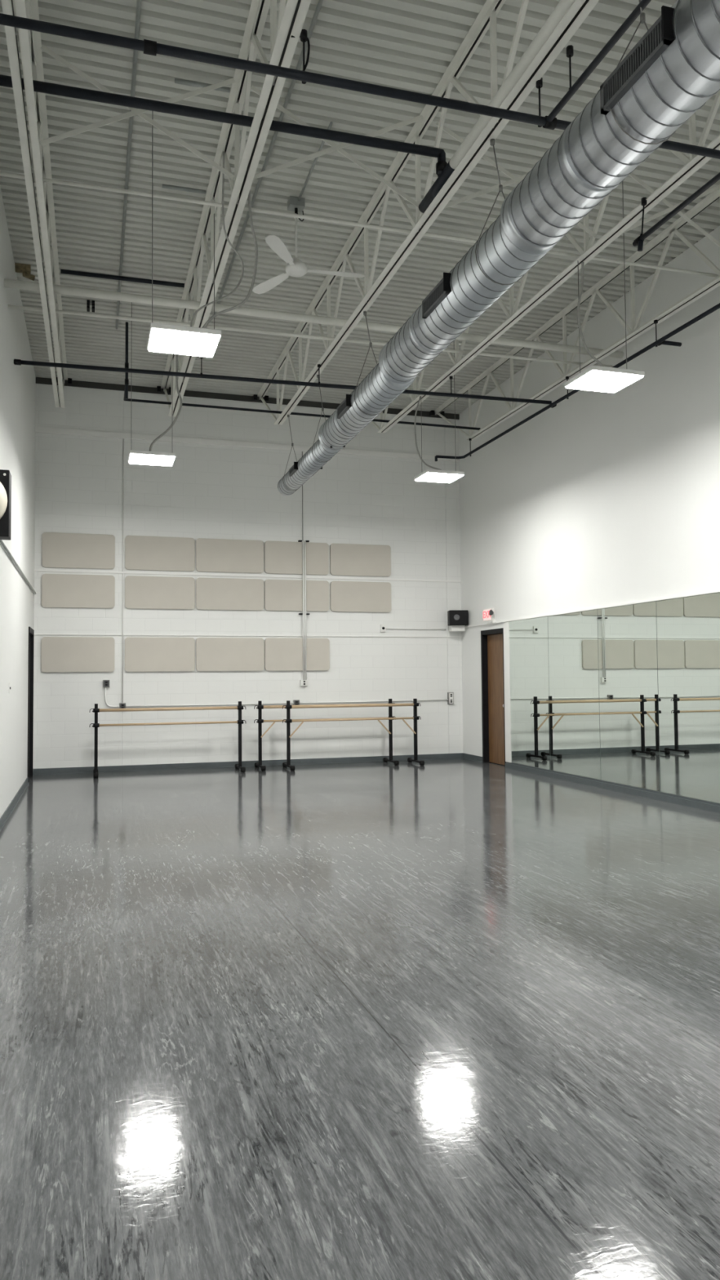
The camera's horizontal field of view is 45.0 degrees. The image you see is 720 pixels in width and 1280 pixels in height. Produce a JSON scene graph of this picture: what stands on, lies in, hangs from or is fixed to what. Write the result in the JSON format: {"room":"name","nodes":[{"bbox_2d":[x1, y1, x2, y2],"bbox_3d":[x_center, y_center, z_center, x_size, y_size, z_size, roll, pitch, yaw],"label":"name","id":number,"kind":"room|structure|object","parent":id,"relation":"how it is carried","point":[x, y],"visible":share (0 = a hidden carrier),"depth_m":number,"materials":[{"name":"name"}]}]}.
{"room":"dance studio","nodes":[
{"label":"dance studio","id":0,"kind":"room"},
{"bbox_2d":[0,186,35,817],"bbox_3d":[-2.367,-1.433,4.501,0.160,6.210,19.183,0,-3,-17],"label":"wall","id":1,"kind":"structure","parent":0,"point":[17,382],"depth_m":10.11,"materials":[{"name":"white paint"}]},
{"bbox_2d":[0,469,11,540],"bbox_3d":[-2.916,-1.046,6.622,0.462,0.515,0.290,0,-3,-17],"label":"wall speaker","id":2,"kind":"object","parent":1,"relation":"attached to","point":[5,475],"visible":1,"depth_m":6.65,"materials":[{"name":"black plastic"}]},
{"bbox_2d":[0,768,34,831],"bbox_3d":[-2.249,1.621,4.386,0.024,0.095,18.841,0,-3,-17],"label":"baseboard","id":3,"kind":"structure","parent":1,"relation":"attached to","point":[9,810],"depth_m":9.91,"materials":[{"name":"grey rubber"}]},
{"bbox_2d":[0,539,35,594],"bbox_3d":[-3.997,-0.873,10.120,0.028,0.028,7.000,0,-3,-17],"label":"conduit","id":4,"kind":"object","parent":1,"relation":"attached to","point":[2,544],"visible":1,"depth_m":9.99,"materials":[{"name":"grey metal"}]},
{"bbox_2d":[14,262,35,280],"bbox_3d":[-3.777,-4.152,9.813,0.209,0.178,0.100,0,-3,-17],"label":"fitting","id":5,"kind":"object","parent":1,"relation":"attached to","point":[24,268],"visible":1,"depth_m":9.78,"materials":[{"name":"brown"}]},
{"bbox_2d":[26,626,34,778],"bbox_3d":[-4.904,0.939,12.727,0.178,2.220,0.930,0,-3,-17],"label":"door","id":6,"kind":"structure","parent":1,"relation":"in","point":[31,632],"depth_m":13.11,"materials":[{"name":"black metal"}]},
{"bbox_2d":[4,278,623,358],"bbox_3d":[-0.155,-3.594,9.858,7.204,0.084,0.084,0,-3,-17],"label":"pipe","id":7,"kind":"object","parent":1,"relation":"attached to","point":[8,283],"visible":0.82,"depth_m":9.56,"materials":[{"name":"metal"}]},
{"bbox_2d":[32,383,462,768],"bbox_3d":[-1.649,-1.003,14.666,7.204,6.210,0.160,0,-3,-17],"label":"wall","id":8,"kind":"structure","parent":0,"point":[208,491],"depth_m":14.53,"materials":[{"name":"paint"}]},
{"bbox_2d":[40,636,114,672],"bbox_3d":[-4.420,0.229,13.648,1.095,0.550,0.042,0,-3,-17],"label":"acoustic panel","id":9,"kind":"object","parent":8,"relation":"attached to","point":[59,654],"visible":1,"depth_m":13.62,"materials":[{"name":"beige fabric"}]},
{"bbox_2d":[41,532,115,568],"bbox_3d":[-4.434,-1.405,13.718,1.095,0.550,0.042,0,-3,-17],"label":"acoustic panel","id":10,"kind":"object","parent":8,"relation":"attached to","point":[59,550],"visible":1,"depth_m":13.70,"materials":[{"name":"beige fabric"}]},
{"bbox_2d":[41,573,115,608],"bbox_3d":[-4.429,-0.768,13.691,1.095,0.525,0.042,0,-3,-17],"label":"acoustic panel","id":11,"kind":"object","parent":8,"relation":"attached to","point":[58,590],"visible":1,"depth_m":13.67,"materials":[{"name":"beige fabric"}]},
{"bbox_2d":[102,680,109,687],"bbox_3d":[-4.009,0.690,13.747,0.100,0.120,0.057,0,-3,-17],"label":"outlet box","id":12,"kind":"object","parent":8,"relation":"attached to","point":[105,682],"visible":1,"depth_m":13.72,"materials":[{"name":"metal"}]},
{"bbox_2d":[104,687,119,707],"bbox_3d":[-3.927,0.906,13.766,0.226,0.323,0.024,0,-3,-17],"label":"conduit","id":13,"kind":"object","parent":8,"relation":"attached to","point":[107,704],"visible":1,"depth_m":13.73,"materials":[{"name":"white metal"}]},
{"bbox_2d":[119,702,125,708],"bbox_3d":[-3.768,1.055,13.805,0.100,0.110,0.057,0,-3,-17],"label":"outlet box","id":14,"kind":"object","parent":8,"relation":"attached to","point":[122,705],"visible":0.66,"depth_m":13.78,"materials":[{"name":"metal"}]},
{"bbox_2d":[121,438,124,702],"bbox_3d":[-3.793,-1.122,13.916,0.018,4.240,0.018,0,-3,-17],"label":"conduit","id":15,"kind":"object","parent":8,"relation":"attached to","point":[123,438],"visible":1,"depth_m":13.94,"materials":[{"name":"white metal"}]},
{"bbox_2d":[124,637,195,671],"bbox_3d":[-3.221,0.234,14.018,1.105,0.550,0.042,0,-3,-17],"label":"acoustic panel","id":16,"kind":"object","parent":8,"relation":"attached to","point":[141,654],"visible":1,"depth_m":14.00,"materials":[{"name":"beige fabric"}]},
{"bbox_2d":[124,535,195,571],"bbox_3d":[-3.235,-1.399,14.088,1.105,0.550,0.042,0,-3,-17],"label":"acoustic panel","id":17,"kind":"object","parent":8,"relation":"attached to","point":[141,553],"visible":1,"depth_m":14.07,"materials":[{"name":"beige fabric"}]},
{"bbox_2d":[124,575,195,609],"bbox_3d":[-3.229,-0.762,14.061,1.105,0.525,0.042,0,-3,-17],"label":"acoustic panel","id":18,"kind":"object","parent":8,"relation":"attached to","point":[140,592],"visible":1,"depth_m":14.04,"materials":[{"name":"beige fabric"}]},
{"bbox_2d":[125,702,293,706],"bbox_3d":[-2.420,1.059,14.224,2.725,0.027,0.022,0,-3,-17],"label":"conduit","id":19,"kind":"object","parent":8,"relation":"attached to","point":[255,703],"visible":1,"depth_m":14.16,"materials":[{"name":"white metal"}]},
{"bbox_2d":[195,537,263,573],"bbox_3d":[-2.153,-1.394,14.422,1.120,0.550,0.042,0,-3,-17],"label":"acoustic panel","id":20,"kind":"object","parent":8,"relation":"attached to","point":[212,555],"visible":1,"depth_m":14.40,"materials":[{"name":"beige fabric"}]},
{"bbox_2d":[195,577,263,610],"bbox_3d":[-2.147,-0.757,14.394,1.120,0.525,0.042,0,-3,-17],"label":"acoustic panel","id":21,"kind":"object","parent":8,"relation":"attached to","point":[211,593],"visible":1,"depth_m":14.37,"materials":[{"name":"beige fabric"}]},
{"bbox_2d":[195,637,264,671],"bbox_3d":[-2.139,0.239,14.351,1.120,0.550,0.042,0,-3,-17],"label":"acoustic panel","id":22,"kind":"object","parent":8,"relation":"attached to","point":[212,654],"visible":1,"depth_m":14.33,"materials":[{"name":"beige fabric"}]},
{"bbox_2d":[35,426,459,462],"bbox_3d":[-1.640,-3.280,14.670,7.204,0.090,0.035,0,-3,-17],"label":"trim","id":23,"kind":"structure","parent":8,"relation":"attached to","point":[37,429],"depth_m":14.44,"materials":[{"name":"white paint"}]},
{"bbox_2d":[35,377,459,419],"bbox_3d":[-1.647,-4.061,14.706,7.204,0.093,0.030,0,-3,-17],"label":"trim","id":24,"kind":"structure","parent":8,"relation":"attached to","point":[38,380],"depth_m":14.46,"materials":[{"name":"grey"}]},
{"bbox_2d":[34,568,461,582],"bbox_3d":[-1.623,-1.068,14.583,7.204,0.032,0.020,0,-3,-17],"label":"trim","id":25,"kind":"structure","parent":8,"relation":"attached to","point":[35,570],"depth_m":14.45,"materials":[{"name":"white paint"}]},
{"bbox_2d":[34,633,462,637],"bbox_3d":[-1.615,-0.073,14.543,7.204,0.022,0.014,0,-3,-17],"label":"trim","id":26,"kind":"structure","parent":8,"relation":"attached to","point":[34,633],"depth_m":14.39,"materials":[{"name":"white paint"}]},
{"bbox_2d":[33,752,463,774],"bbox_3d":[-1.596,2.048,14.448,7.204,0.095,0.022,0,-3,-17],"label":"baseboard","id":27,"kind":"structure","parent":8,"relation":"attached to","point":[441,756],"depth_m":14.26,"materials":[{"name":"grey rubber"}]},
{"bbox_2d":[293,699,299,705],"bbox_3d":[-1.069,1.063,14.637,0.100,0.110,0.057,0,-3,-17],"label":"outlet box","id":28,"kind":"object","parent":8,"relation":"attached to","point":[296,702],"visible":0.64,"depth_m":14.61,"materials":[{"name":"metal"}]},
{"bbox_2d":[264,540,328,575],"bbox_3d":[-1.068,-1.389,14.756,1.110,0.550,0.042,0,-3,-17],"label":"acoustic panel","id":29,"kind":"object","parent":8,"relation":"attached to","point":[280,557],"visible":1,"depth_m":14.73,"materials":[{"name":"beige fabric"}]},
{"bbox_2d":[264,579,328,611],"bbox_3d":[-1.063,-0.752,14.729,1.110,0.525,0.042,0,-3,-17],"label":"acoustic panel","id":30,"kind":"object","parent":8,"relation":"attached to","point":[279,594],"visible":1,"depth_m":14.70,"materials":[{"name":"beige fabric"}]},
{"bbox_2d":[265,638,329,671],"bbox_3d":[-1.054,0.244,14.686,1.110,0.550,0.042,0,-3,-17],"label":"acoustic panel","id":31,"kind":"object","parent":8,"relation":"attached to","point":[281,654],"visible":1,"depth_m":14.65,"materials":[{"name":"beige fabric"}]},
{"bbox_2d":[300,680,307,685],"bbox_3d":[-0.946,0.724,14.685,0.120,0.100,0.067,0,-3,-17],"label":"outlet box","id":32,"kind":"object","parent":8,"relation":"attached to","point":[303,682],"visible":1,"depth_m":14.65,"materials":[{"name":"white plastic"}]},
{"bbox_2d":[297,451,310,679],"bbox_3d":[-0.952,-1.270,14.769,0.180,3.900,0.074,0,-3,-17],"label":"conduit","id":33,"kind":"object","parent":8,"relation":"attached to","point":[304,613],"visible":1,"depth_m":14.71,"materials":[{"name":"white metal"}]},
{"bbox_2d":[329,543,391,577],"bbox_3d":[0.014,-1.384,15.089,1.095,0.550,0.042,0,-3,-17],"label":"acoustic panel","id":34,"kind":"object","parent":8,"relation":"attached to","point":[345,559],"visible":1,"depth_m":15.06,"materials":[{"name":"beige fabric"}]},
{"bbox_2d":[330,581,391,612],"bbox_3d":[0.020,-0.747,15.062,1.095,0.525,0.042,0,-3,-17],"label":"acoustic panel","id":35,"kind":"object","parent":8,"relation":"attached to","point":[345,596],"visible":1,"depth_m":15.04,"materials":[{"name":"beige fabric"}]},
{"bbox_2d":[299,698,448,703],"bbox_3d":[0.270,1.062,15.054,2.705,0.037,0.022,0,-3,-17],"label":"conduit","id":36,"kind":"object","parent":8,"relation":"attached to","point":[442,699],"visible":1,"depth_m":15.01,"materials":[{"name":"grey metal"}]},
{"bbox_2d":[380,624,386,631],"bbox_3d":[0.401,-0.204,15.148,0.090,0.130,0.057,0,-3,-17],"label":"outlet box","id":37,"kind":"object","parent":8,"relation":"attached to","point":[383,628],"visible":1,"depth_m":15.12,"materials":[{"name":"white plastic"}]},
{"bbox_2d":[385,627,445,630],"bbox_3d":[0.983,-0.196,15.331,1.130,0.034,0.024,0,-3,-17],"label":"conduit","id":38,"kind":"object","parent":8,"relation":"attached to","point":[385,628],"visible":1,"depth_m":15.30,"materials":[{"name":"white metal"}]},
{"bbox_2d":[447,692,453,704],"bbox_3d":[1.612,1.035,15.463,0.100,0.210,0.062,0,-3,-17],"label":"outlet box","id":39,"kind":"object","parent":8,"relation":"attached to","point":[450,695],"visible":1,"depth_m":15.43,"materials":[{"name":"metal"}]},
{"bbox_2d":[0,758,719,1279],"bbox_3d":[1.179,1.735,5.450,7.524,0.100,19.183,0,-3,-17],"label":"floor","id":40,"kind":"structure","parent":0,"point":[457,1019],"depth_m":3.59,"materials":[{"name":"grey laminate"}]},
{"bbox_2d":[89,701,245,778],"bbox_3d":[-2.949,1.517,13.477,2.380,1.094,0.650,0,-3,-17],"label":"ballet barre","id":41,"kind":"object","parent":40,"relation":"on","point":[95,710],"visible":1,"depth_m":13.42,"materials":[{"name":"black metal"}]},
{"bbox_2d":[253,698,399,770],"bbox_3d":[-0.546,1.533,14.322,2.417,1.094,0.650,0,-3,-17],"label":"ballet barre","id":42,"kind":"object","parent":40,"relation":"on","point":[260,721],"visible":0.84,"depth_m":14.04,"materials":[{"name":"black metal"}]},
{"bbox_2d":[282,698,424,770],"bbox_3d":[-0.108,1.527,14.284,2.372,1.094,0.650,0,-3,-17],"label":"ballet barre","id":43,"kind":"object","parent":40,"relation":"on","point":[415,704],"visible":1,"depth_m":14.22,"materials":[{"name":"black metal"}]},
{"bbox_2d":[0,0,719,413],"bbox_3d":[1.125,-4.579,5.721,7.244,0.120,18.863,0,-3,-17],"label":"ceiling","id":44,"kind":"structure","parent":0,"point":[406,45],"depth_m":8.34,"materials":[{"name":"white metal"}]},
{"bbox_2d":[0,0,71,408],"bbox_3d":[-1.911,-4.088,4.751,0.250,0.888,18.821,0,-3,-17],"label":"joist","id":45,"kind":"object","parent":44,"relation":"attached to","point":[32,157],"visible":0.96,"depth_m":7.08,"materials":[{"name":"paint"}]},
{"bbox_2d":[39,44,235,179],"bbox_3d":[-1.666,-4.006,6.603,1.436,0.791,0.046,0,-3,-17],"label":"cross bracing","id":46,"kind":"object","parent":45,"relation":"attached to","point":[134,111],"visible":1,"depth_m":6.58,"materials":[{"name":"paint"}]},
{"bbox_2d":[86,299,94,312],"bbox_3d":[-3.387,-4.201,10.941,0.095,0.100,0.120,0,-3,-17],"label":"bracket","id":47,"kind":"object","parent":44,"relation":"attached to","point":[87,300],"visible":1,"depth_m":10.90,"materials":[{"name":"black metal"}]},
{"bbox_2d":[115,0,141,328],"bbox_3d":[-0.858,-4.552,3.845,0.047,0.032,16.450,0,-3,-17],"label":"conduit","id":48,"kind":"object","parent":44,"relation":"attached to","point":[139,2],"visible":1,"depth_m":7.71,"materials":[{"name":"grey metal"}]},
{"bbox_2d":[60,269,184,288],"bbox_3d":[-2.756,-4.215,10.142,1.390,0.048,0.048,0,-3,-16],"label":"pipe","id":49,"kind":"object","parent":48,"relation":"attached to","point":[62,271],"visible":1,"depth_m":10.12,"materials":[{"name":"black metal"}]},
{"bbox_2d":[128,354,182,466],"bbox_3d":[-2.562,-3.237,10.932,0.655,1.990,0.490,0,-3,-17],"label":"pendant light","id":50,"kind":"object","parent":44,"relation":"hanging from","point":[138,457],"visible":0.93,"depth_m":10.85,"materials":[{"name":"white"}]},
{"bbox_2d":[128,453,174,466],"bbox_3d":[-2.604,-2.249,10.874,0.524,0.012,0.464,0,-3,-17],"label":"diffuser","id":51,"kind":"object","parent":50,"relation":"attached to","point":[164,460],"depth_m":10.81,"materials":[{"name":"white plastic"}]},
{"bbox_2d":[162,183,205,194],"bbox_3d":[-1.686,-4.322,8.335,0.410,0.036,0.036,0,-3,-16],"label":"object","id":52,"kind":"structure","parent":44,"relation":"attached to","point":[164,186],"depth_m":8.32,"materials":[{"name":"grey metal"}]},
{"bbox_2d":[174,77,230,93],"bbox_3d":[-1.248,-4.388,6.880,0.430,0.036,0.036,0,-3,-16],"label":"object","id":53,"kind":"structure","parent":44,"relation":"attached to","point":[178,81],"depth_m":6.86,"materials":[{"name":"grey metal"}]},
{"bbox_2d":[146,111,257,357],"bbox_3d":[-1.291,-3.409,7.194,0.881,1.990,0.490,0,-3,-17],"label":"pendant light","id":54,"kind":"object","parent":44,"relation":"hanging from","point":[162,338],"visible":0.93,"depth_m":7.12,"materials":[{"name":"white paint"}]},
{"bbox_2d":[148,328,219,357],"bbox_3d":[-1.441,-2.421,7.103,0.524,0.012,0.464,0,-3,-17],"label":"diffuser","id":55,"kind":"object","parent":54,"relation":"attached to","point":[185,341],"depth_m":7.04,"materials":[{"name":"white plastic"}]},
{"bbox_2d":[156,0,311,416],"bbox_3d":[-0.420,-4.081,5.210,0.250,0.888,18.821,0,-3,-17],"label":"joist","id":56,"kind":"object","parent":44,"relation":"attached to","point":[251,45],"visible":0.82,"depth_m":7.08,"materials":[{"name":"white metal"}]},
{"bbox_2d":[290,35,310,71],"bbox_3d":[-0.360,-3.525,5.263,0.128,0.282,0.047,2,-3,-43],"label":"loose cable","id":57,"kind":"object","parent":56,"relation":"hanging from","point":[291,36],"visible":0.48,"depth_m":5.29,"materials":[{"name":"black metal"}]},
{"bbox_2d":[250,85,423,208],"bbox_3d":[-0.166,-3.999,7.066,1.456,0.791,0.046,0,-3,-17],"label":"cross bracing","id":58,"kind":"object","parent":56,"relation":"attached to","point":[334,147],"visible":0.75,"depth_m":7.06,"materials":[{"name":"paint"}]},
{"bbox_2d":[213,0,323,315],"bbox_3d":[0.416,-4.563,3.845,0.032,0.032,15.700,0,-3,-17],"label":"conduit","id":59,"kind":"object","parent":44,"relation":"attached to","point":[320,2],"visible":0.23,"depth_m":7.63,"materials":[{"name":"grey metal"}]},
{"bbox_2d":[252,195,364,293],"bbox_3d":[-0.505,-3.998,8.691,1.116,0.748,1.220,0,-3,-17],"label":"ceiling fan","id":60,"kind":"object","parent":44,"relation":"hanging from","point":[295,267],"visible":0.9,"depth_m":8.61,"materials":[{"name":"grey metal"}]},
{"bbox_2d":[297,121,333,200],"bbox_3d":[-0.425,-4.377,8.003,0.024,0.024,1.250,0,-3,-17],"label":"conduit","id":61,"kind":"object","parent":44,"relation":"attached to","point":[331,122],"visible":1,"depth_m":8.06,"materials":[{"name":"grey metal"}]},
{"bbox_2d":[253,0,599,425],"bbox_3d":[1.089,-4.074,5.676,0.250,0.888,18.821,0,-3,-17],"label":"joist","id":62,"kind":"object","parent":44,"relation":"attached to","point":[580,10],"visible":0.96,"depth_m":7.36,"materials":[{"name":"white metal"}]},
{"bbox_2d":[13,355,551,404],"bbox_3d":[-0.700,-3.269,10.700,6.670,0.297,0.081,0,-3,-14],"label":"pipe","id":63,"kind":"object","parent":62,"relation":"hanging from","point":[16,362],"visible":0.91,"depth_m":10.53,"materials":[{"name":"black metal"}]},
{"bbox_2d":[123,322,480,430],"bbox_3d":[-0.604,-3.679,12.705,5.501,1.030,0.805,0,-3,-17],"label":"pipe","id":64,"kind":"object","parent":62,"relation":"attached to","point":[126,364],"visible":0.95,"depth_m":12.67,"materials":[{"name":"black metal"}]},
{"bbox_2d":[8,304,612,367],"bbox_3d":[-0.245,-3.506,10.150,7.206,0.036,0.036,0,-3,-16],"label":"rod","id":65,"kind":"object","parent":62,"relation":"attached to","point":[15,307],"visible":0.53,"depth_m":9.89,"materials":[{"name":"paint"}]},
{"bbox_2d":[0,171,718,276],"bbox_3d":[0.499,-3.621,7.735,7.205,0.028,0.028,0,-3,-16],"label":"rod","id":66,"kind":"object","parent":62,"relation":"attached to","point":[2,174],"visible":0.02,"depth_m":7.46,"materials":[{"name":"paint"}]},
{"bbox_2d":[0,13,719,159],"bbox_3d":[0.360,-3.487,5.398,5.563,0.335,0.088,0,-3,-16],"label":"pipe","id":67,"kind":"object","parent":62,"relation":"hanging from","point":[148,46],"visible":0.99,"depth_m":5.17,"materials":[{"name":"black metal"}]},
{"bbox_2d":[418,0,575,213],"bbox_3d":[1.358,-3.731,4.580,0.090,0.090,5.620,0,-3,-17],"label":"pipe","id":68,"kind":"object","parent":62,"relation":"attached to","point":[562,8],"visible":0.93,"depth_m":5.79,"materials":[{"name":"metal"}]},
{"bbox_2d":[0,74,447,177],"bbox_3d":[-1.013,-3.787,6.423,3.539,0.214,0.092,0,-3,-16],"label":"pipe","id":69,"kind":"object","parent":68,"relation":"attached to","point":[5,81],"visible":0.82,"depth_m":6.40,"materials":[{"name":"black metal"}]},
{"bbox_2d":[546,0,651,122],"bbox_3d":[1.838,-3.580,3.596,0.044,0.310,4.272,0,-3,-17],"label":"pipe","id":70,"kind":"object","parent":62,"relation":"hanging from","point":[636,12],"visible":1,"depth_m":5.10,"materials":[{"name":"black metal"}]},
{"bbox_2d":[413,352,464,483],"bbox_3d":[1.042,-3.222,12.012,0.630,1.990,0.490,0,-3,-17],"label":"pendant light","id":71,"kind":"object","parent":44,"relation":"hanging from","point":[439,475],"visible":1,"depth_m":11.91,"materials":[{"name":"white plastic"}]},
{"bbox_2d":[415,472,463,483],"bbox_3d":[1.089,-2.234,11.981,0.524,0.012,0.464,0,-3,-17],"label":"diffuser","id":72,"kind":"object","parent":71,"relation":"attached to","point":[447,477],"depth_m":11.92,"materials":[{"name":"white plastic"}]},
{"bbox_2d":[277,0,719,495],"bbox_3d":[1.377,-3.099,5.016,0.495,1.118,17.104,0,-3,-17],"label":"air duct","id":73,"kind":"object","parent":44,"relation":"hanging from","point":[673,69],"visible":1,"depth_m":5.23,"materials":[{"name":"metal"}]},
{"bbox_2d":[288,462,297,476],"bbox_3d":[-0.922,-2.363,12.036,0.080,0.100,0.442,0,-3,-17],"label":"grille","id":74,"kind":"object","parent":73,"relation":"attached to","point":[293,472],"depth_m":12.00,"materials":[{"name":"metal"}]},
{"bbox_2d":[337,394,351,418],"bbox_3d":[-0.176,-2.540,9.472,0.081,0.124,0.472,0,-3,-17],"label":"grille","id":75,"kind":"object","parent":73,"relation":"attached to","point":[344,408],"depth_m":9.43,"materials":[{"name":"metal"}]},
{"bbox_2d":[422,271,451,318],"bbox_3d":[0.600,-2.722,6.892,0.083,0.140,0.532,0,-3,-17],"label":"grille","id":76,"kind":"object","parent":73,"relation":"attached to","point":[441,294],"depth_m":6.85,"materials":[{"name":"metal"}]},
{"bbox_2d":[600,5,675,115],"bbox_3d":[1.369,-2.873,4.339,0.083,0.150,0.572,0,-3,-17],"label":"grille","id":77,"kind":"object","parent":73,"relation":"attached to","point":[659,41],"depth_m":4.29,"materials":[{"name":"metal"}]},
{"bbox_2d":[371,89,719,433],"bbox_3d":[2.676,-4.066,6.165,0.250,0.888,18.821,0,-3,-17],"label":"joist","id":78,"kind":"object","parent":44,"relation":"attached to","point":[693,163],"visible":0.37,"depth_m":8.11,"materials":[{"name":"white metal"}]},
{"bbox_2d":[622,173,719,247],"bbox_3d":[2.906,-3.985,8.012,1.407,0.791,0.046,0,-3,-17],"label":"cross bracing","id":79,"kind":"object","parent":78,"relation":"attached to","point":[671,207],"visible":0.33,"depth_m":8.00,"materials":[{"name":"paint"}]},
{"bbox_2d":[632,172,719,251],"bbox_3d":[3.070,-3.496,4.573,0.084,0.434,5.420,0,-3,-17],"label":"pipe","id":80,"kind":"object","parent":78,"relation":"hanging from","point":[638,242],"visible":1,"depth_m":6.72,"materials":[{"name":"black metal"}]},
{"bbox_2d":[429,188,719,439],"bbox_3d":[4.138,-4.060,6.616,0.250,0.888,18.821,0,-3,-17],"label":"joist","id":81,"kind":"object","parent":44,"relation":"attached to","point":[635,331],"visible":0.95,"depth_m":10.52,"materials":[{"name":"white metal"}]},
{"bbox_2d":[435,302,719,461],"bbox_3d":[4.340,-3.479,5.990,0.619,0.370,17.570,0,-3,-19],"label":"pipe","id":82,"kind":"object","parent":81,"relation":"hanging from","point":[662,340],"visible":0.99,"depth_m":9.93,"materials":[{"name":"black metal"}]},
{"bbox_2d":[564,181,644,392],"bbox_3d":[2.270,-3.397,8.167,0.550,1.990,0.490,0,-3,-17],"label":"pendant light","id":83,"kind":"object","parent":44,"relation":"hanging from","point":[594,378],"visible":0.99,"depth_m":8.07,"materials":[{"name":"white plastic"}]},
{"bbox_2d":[565,370,643,392],"bbox_3d":[2.279,-2.409,8.124,0.524,0.012,0.464,0,-3,-17],"label":"diffuser","id":84,"kind":"object","parent":83,"relation":"attached to","point":[608,381],"depth_m":8.07,"materials":[{"name":"white plastic"}]},
{"bbox_2d":[458,226,719,798],"bbox_3d":[4.671,-1.400,6.670,0.160,6.210,19.183,0,-3,-17],"label":"wall","id":85,"kind":"structure","parent":0,"point":[597,499],"depth_m":11.25,"materials":[{"name":"white paint"}]},
{"bbox_2d":[447,609,468,631],"bbox_3d":[1.726,-0.338,15.322,0.330,0.360,0.232,0,-2,-3],"label":"loudspeaker","id":86,"kind":"object","parent":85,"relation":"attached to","point":[456,620],"visible":1,"depth_m":15.22,"materials":[{"name":"black plastic"}]},
{"bbox_2d":[483,608,495,623],"bbox_3d":[2.135,-0.400,14.422,0.111,0.240,0.405,0,-3,-17],"label":"exit sign","id":87,"kind":"object","parent":85,"relation":"attached to","point":[488,614],"visible":1,"depth_m":14.39,"materials":[{"name":"white"}]},
{"bbox_2d":[480,627,506,767],"bbox_3d":[2.277,0.941,14.379,0.172,2.235,0.875,0,-3,-17],"label":"door","id":88,"kind":"structure","parent":85,"relation":"in","point":[491,640],"depth_m":14.58,"materials":[{"name":"brown wood"}]},
{"bbox_2d":[502,621,511,762],"bbox_3d":[2.351,0.825,13.852,0.022,2.230,0.185,0,-3,-17],"label":"trim","id":89,"kind":"structure","parent":85,"relation":"attached to","point":[506,624],"depth_m":13.84,"materials":[{"name":"white paint"}]},
{"bbox_2d":[509,616,551,770],"bbox_3d":[2.564,0.793,13.176,0.012,2.226,1.226,0,-3,-17],"label":"mirror panel","id":90,"kind":"object","parent":85,"relation":"attached to","point":[528,637],"visible":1,"depth_m":13.15,"materials":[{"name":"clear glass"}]},
{"bbox_2d":[547,608,600,780],"bbox_3d":[2.936,0.738,11.970,0.012,2.226,1.297,0,-3,-17],"label":"mirror panel","id":91,"kind":"object","parent":85,"relation":"attached to","point":[573,637],"visible":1,"depth_m":11.93,"materials":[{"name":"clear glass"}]},
{"bbox_2d":[462,753,719,813],"bbox_3d":[4.609,1.653,6.501,0.030,0.095,18.841,0,-3,-17],"label":"baseboard","id":92,"kind":"structure","parent":85,"relation":"attached to","point":[676,799],"depth_m":10.93,"materials":[{"name":"grey rubber"}]},
{"bbox_2d":[464,590,719,627],"bbox_3d":[4.584,-0.633,6.609,0.035,0.022,18.863,0,-3,-17],"label":"trim","id":93,"kind":"structure","parent":85,"relation":"attached to","point":[714,591],"depth_m":11.13,"materials":[{"name":"white paint"}]},
{"bbox_2d":[597,600,660,791],"bbox_3d":[3.310,0.683,10.758,0.012,2.226,1.238,0,-3,-17],"label":"mirror panel","id":94,"kind":"object","parent":85,"relation":"attached to","point":[628,660],"visible":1,"depth_m":10.70,"materials":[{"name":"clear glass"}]},
{"bbox_2d":[656,592,719,803],"bbox_3d":[3.675,0.629,9.574,0.012,2.226,1.238,0,-3,-17],"label":"mirror panel","id":95,"kind":"object","parent":85,"relation":"attached to","point":[688,628],"visible":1,"depth_m":9.64,"materials":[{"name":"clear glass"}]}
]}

